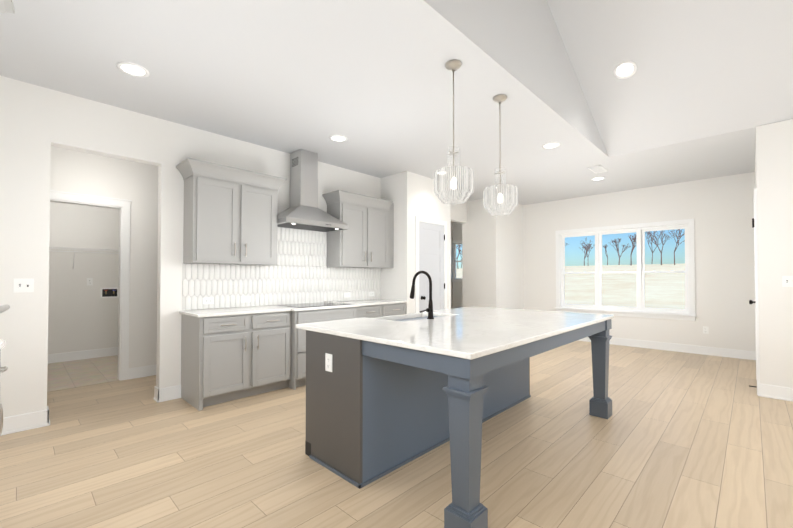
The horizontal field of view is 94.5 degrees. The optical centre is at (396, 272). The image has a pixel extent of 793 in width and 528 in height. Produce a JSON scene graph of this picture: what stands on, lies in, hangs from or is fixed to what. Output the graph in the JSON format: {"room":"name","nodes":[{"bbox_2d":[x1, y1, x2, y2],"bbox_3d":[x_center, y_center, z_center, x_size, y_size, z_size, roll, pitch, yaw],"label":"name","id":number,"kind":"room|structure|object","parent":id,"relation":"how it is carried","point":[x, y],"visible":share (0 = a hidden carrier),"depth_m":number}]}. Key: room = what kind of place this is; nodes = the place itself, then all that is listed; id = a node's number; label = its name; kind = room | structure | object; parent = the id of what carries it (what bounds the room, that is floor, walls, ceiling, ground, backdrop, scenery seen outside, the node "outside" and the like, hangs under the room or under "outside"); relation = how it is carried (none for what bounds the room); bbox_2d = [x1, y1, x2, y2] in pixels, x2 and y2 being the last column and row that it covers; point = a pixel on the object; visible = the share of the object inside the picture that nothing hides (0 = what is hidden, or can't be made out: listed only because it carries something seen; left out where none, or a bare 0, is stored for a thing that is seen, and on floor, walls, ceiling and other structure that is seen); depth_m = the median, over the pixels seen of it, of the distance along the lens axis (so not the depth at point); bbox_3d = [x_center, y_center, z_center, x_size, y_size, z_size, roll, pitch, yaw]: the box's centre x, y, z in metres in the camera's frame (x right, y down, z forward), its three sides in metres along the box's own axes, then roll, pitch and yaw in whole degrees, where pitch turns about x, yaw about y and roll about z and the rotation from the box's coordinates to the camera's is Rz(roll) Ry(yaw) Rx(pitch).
{"room":"kitchen","nodes":[
{"label":"kitchen","id":0,"kind":"room"},
{"bbox_2d":[0,0,792,204],"bbox_3d":[1.017,-2.367,3.902,11.440,1.591,9.080,-1,-1,44],"label":"ceiling","id":1,"kind":"structure","parent":0,"point":[371,81],"depth_m":3.38},
{"bbox_2d":[116,62,148,76],"bbox_3d":[-2.059,-1.582,2.868,0.209,0.009,0.209,0,-1,-1],"label":"recessed light","id":2,"kind":"object","parent":1,"relation":"in","point":[132,69],"depth_m":2.86},
{"bbox_2d":[329,135,346,141],"bbox_3d":[-0.679,-1.560,4.279,0.209,0.009,0.209,0,-1,-1],"label":"recessed light","id":3,"kind":"object","parent":1,"relation":"in","point":[337,138],"depth_m":4.28},
{"bbox_2d":[434,59,473,204],"bbox_3d":[0.434,-1.057,2.789,0.301,1.061,0.301,-1,-1,44],"label":"pendant light","id":4,"kind":"object","parent":1,"relation":"hanging from","point":[447,185],"visible":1,"depth_m":2.73},
{"bbox_2d":[483,94,517,215],"bbox_3d":[0.935,-1.049,3.307,0.301,1.061,0.301,-1,-1,44],"label":"pendant light","id":5,"kind":"object","parent":1,"relation":"hanging from","point":[504,196],"visible":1,"depth_m":3.25},
{"bbox_2d":[542,142,559,148],"bbox_3d":[1.898,-1.556,4.512,0.209,0.009,0.209,0,-1,-1],"label":"recessed light","id":6,"kind":"object","parent":1,"relation":"in","point":[551,145],"depth_m":4.50},
{"bbox_2d":[588,165,606,172],"bbox_3d":[3.021,-1.542,5.499,0.170,0.008,0.400,-1,-1,44],"label":"ceiling vent","id":7,"kind":"object","parent":1,"relation":"in","point":[598,169],"visible":1,"depth_m":5.49},
{"bbox_2d":[591,177,605,180],"bbox_3d":[3.310,-1.533,6.012,0.209,0.009,0.209,0,-1,-1],"label":"recessed light","id":8,"kind":"object","parent":1,"relation":"in","point":[596,178],"depth_m":6.00},
{"bbox_2d":[613,61,636,78],"bbox_3d":[2.390,-2.114,3.835,0.209,0.096,0.191,-1,-1,38],"label":"recessed light","id":9,"kind":"object","parent":1,"relation":"in","point":[625,69],"depth_m":3.83},
{"bbox_2d":[0,341,792,527],"bbox_3d":[1.017,1.368,3.843,11.440,0.100,9.080,-1,-1,44],"label":"floor","id":10,"kind":"structure","parent":0,"point":[682,440],"depth_m":2.50},
{"bbox_2d":[0,356,3,435],"bbox_3d":[-2.246,0.842,1.628,0.491,0.884,0.648,-1,-1,44],"label":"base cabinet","id":11,"kind":"object","parent":10,"relation":"on","point":[1,410],"depth_m":1.75},
{"bbox_2d":[0,340,5,355],"bbox_3d":[-2.248,0.384,1.648,0.518,0.029,0.664,-1,-1,44],"label":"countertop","id":12,"kind":"structure","parent":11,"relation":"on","point":[2,342],"depth_m":1.97},
{"bbox_2d":[47,355,118,391],"bbox_3d":[-4.432,1.331,4.763,1.850,0.004,2.580,-1,-1,44],"label":"tile floor","id":13,"kind":"structure","parent":10,"relation":"on","point":[76,373],"depth_m":4.81},
{"bbox_2d":[181,311,294,410],"bbox_3d":[-1.703,0.878,4.003,0.628,0.884,0.989,-1,-1,44],"label":"base cabinet","id":14,"kind":"object","parent":10,"relation":"on","point":[228,354],"depth_m":3.75},
{"bbox_2d":[179,299,406,318],"bbox_3d":[-1.038,0.432,4.674,0.659,0.030,2.918,-1,-1,44],"label":"countertop","id":15,"kind":"structure","parent":14,"relation":"on","point":[218,313],"depth_m":4.13},
{"bbox_2d":[295,307,358,389],"bbox_3d":[-1.047,0.889,4.666,0.647,0.884,0.913,-1,-1,44],"label":"base cabinet","id":16,"kind":"object","parent":10,"relation":"on","point":[336,313],"depth_m":4.22},
{"bbox_2d":[359,303,405,317],"bbox_3d":[-0.391,0.900,5.358,0.628,0.884,1.029,-1,-1,44],"label":"base cabinet","id":17,"kind":"object","parent":10,"relation":"on","point":[392,309],"depth_m":5.21},
{"bbox_2d":[300,315,613,527],"bbox_3d":[0.666,0.863,2.996,1.376,0.884,2.386,-1,-1,44],"label":"kitchen island","id":18,"kind":"object","parent":10,"relation":"on","point":[385,395],"depth_m":2.35},
{"bbox_2d":[296,307,611,354],"bbox_3d":[0.634,0.407,3.058,1.520,0.030,2.412,-1,-1,44],"label":"island countertop","id":19,"kind":"structure","parent":18,"relation":"on","point":[464,330],"depth_m":2.55},
{"bbox_2d":[0,76,792,417],"bbox_3d":[1.017,-0.926,3.879,11.440,4.490,9.080,-1,-1,44],"label":"wall","id":20,"kind":"structure","parent":0,"point":[58,140],"depth_m":4.70},
{"bbox_2d":[13,279,33,292],"bbox_3d":[-3.083,0.109,3.032,0.013,0.115,0.118,-1,-1,44],"label":"light switch","id":21,"kind":"object","parent":20,"relation":"attached to","point":[23,285],"depth_m":3.03},
{"bbox_2d":[49,247,118,266],"bbox_3d":[-4.983,-0.209,5.326,0.302,0.306,2.551,-1,-1,44],"label":"wire shelf","id":22,"kind":"object","parent":20,"relation":"attached to","point":[84,249],"visible":0.31,"depth_m":5.51},
{"bbox_2d":[87,278,92,284],"bbox_3d":[-4.787,0.144,5.723,0.030,0.094,0.061,-1,-1,44],"label":"outlet","id":23,"kind":"object","parent":20,"relation":"attached to","point":[89,280],"depth_m":5.73},
{"bbox_2d":[50,190,131,380],"bbox_3d":[-3.671,0.210,4.287,0.150,2.230,0.904,-1,-1,44],"label":"door frame","id":24,"kind":"structure","parent":20,"relation":"attached to","point":[124,206],"depth_m":4.52},
{"bbox_2d":[100,287,118,297],"bbox_3d":[-4.617,0.327,5.896,0.030,0.164,0.230,-1,-1,44],"label":"outlet","id":25,"kind":"object","parent":20,"relation":"attached to","point":[111,292],"depth_m":5.90},
{"bbox_2d":[203,297,213,303],"bbox_3d":[-2.080,0.316,4.053,0.007,0.072,0.115,-1,-1,44],"label":"outlet","id":26,"kind":"object","parent":20,"relation":"attached to","point":[210,300],"depth_m":4.05},
{"bbox_2d":[181,159,279,264],"bbox_3d":[-1.829,-0.603,4.111,0.328,1.020,0.912,-1,-1,44],"label":"upper cabinet","id":27,"kind":"object","parent":20,"relation":"attached to","point":[230,215],"depth_m":3.92},
{"bbox_2d":[241,296,250,301],"bbox_3d":[-1.790,0.320,4.352,0.007,0.072,0.115,-1,-1,44],"label":"outlet","id":28,"kind":"object","parent":20,"relation":"attached to","point":[243,298],"depth_m":4.35},
{"bbox_2d":[182,227,380,309],"bbox_3d":[-1.262,-0.103,4.919,0.011,1.044,2.890,-1,-1,44],"label":"tile backsplash","id":29,"kind":"structure","parent":20,"relation":"attached to","point":[300,272],"depth_m":4.74},
{"bbox_2d":[278,149,347,231],"bbox_3d":[-1.127,-1.062,4.713,0.490,0.989,0.908,-1,-1,44],"label":"range hood","id":30,"kind":"object","parent":20,"relation":"attached to","point":[303,212],"visible":0.98,"depth_m":4.67},
{"bbox_2d":[324,190,391,267],"bbox_3d":[-0.544,-0.582,5.438,0.328,1.020,0.945,-1,-1,44],"label":"upper cabinet","id":31,"kind":"object","parent":20,"relation":"attached to","point":[366,242],"depth_m":5.23},
{"bbox_2d":[1,337,792,435],"bbox_3d":[1.047,1.250,3.788,11.080,0.135,8.800,-1,-1,44],"label":"baseboard","id":32,"kind":"structure","parent":20,"relation":"attached to","point":[23,422],"depth_m":4.72},
{"bbox_2d":[415,216,446,312],"bbox_3d":[0.598,0.239,5.955,0.074,2.225,0.807,-1,-1,44],"label":"door","id":33,"kind":"structure","parent":20,"relation":"attached to","point":[430,249],"depth_m":5.97},
{"bbox_2d":[452,240,461,282],"bbox_3d":[1.627,-0.274,9.417,0.540,1.100,0.120,-1,-1,44],"label":"window","id":34,"kind":"structure","parent":20,"relation":"in","point":[455,242],"depth_m":9.53},
{"bbox_2d":[555,219,696,320],"bbox_3d":[4.196,-0.030,6.940,2.300,1.705,0.170,-1,-1,44],"label":"triple window","id":35,"kind":"structure","parent":20,"relation":"in","point":[641,309],"depth_m":6.75},
{"bbox_2d":[703,326,708,333],"bbox_3d":[5.073,0.948,6.014,0.072,0.115,0.008,-1,-1,44],"label":"outlet","id":36,"kind":"object","parent":20,"relation":"attached to","point":[705,330],"visible":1,"depth_m":6.01},
{"bbox_2d":[749,188,759,394],"bbox_3d":[4.168,0.213,4.287,0.084,2.225,0.915,-1,-1,44],"label":"door","id":37,"kind":"structure","parent":20,"relation":"attached to","point":[754,226],"depth_m":3.94},
{"bbox_2d":[782,276,792,286],"bbox_3d":[4.021,0.095,3.770,0.072,0.103,0.014,-1,-1,44],"label":"light switch","id":38,"kind":"object","parent":20,"relation":"attached to","point":[787,281],"visible":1,"depth_m":3.77},
{"label":"outside","id":39,"kind":"structure","parent":0,"visible":0},
{"bbox_2d":[456,263,684,308],"bbox_3d":[123.915,5.247,163.831,350.000,13.200,391.840,-1,-1,44],"label":"ground","id":40,"kind":"structure","parent":39,"point":[664,290],"depth_m":38.13},
{"bbox_2d":[456,229,684,267],"bbox_3d":[63.317,-7.778,107.289,250.245,12.887,21.200,-1,-1,44],"label":"trees","id":41,"kind":"object","parent":40,"relation":"on","point":[616,244],"visible":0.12,"depth_m":102.95}
]}

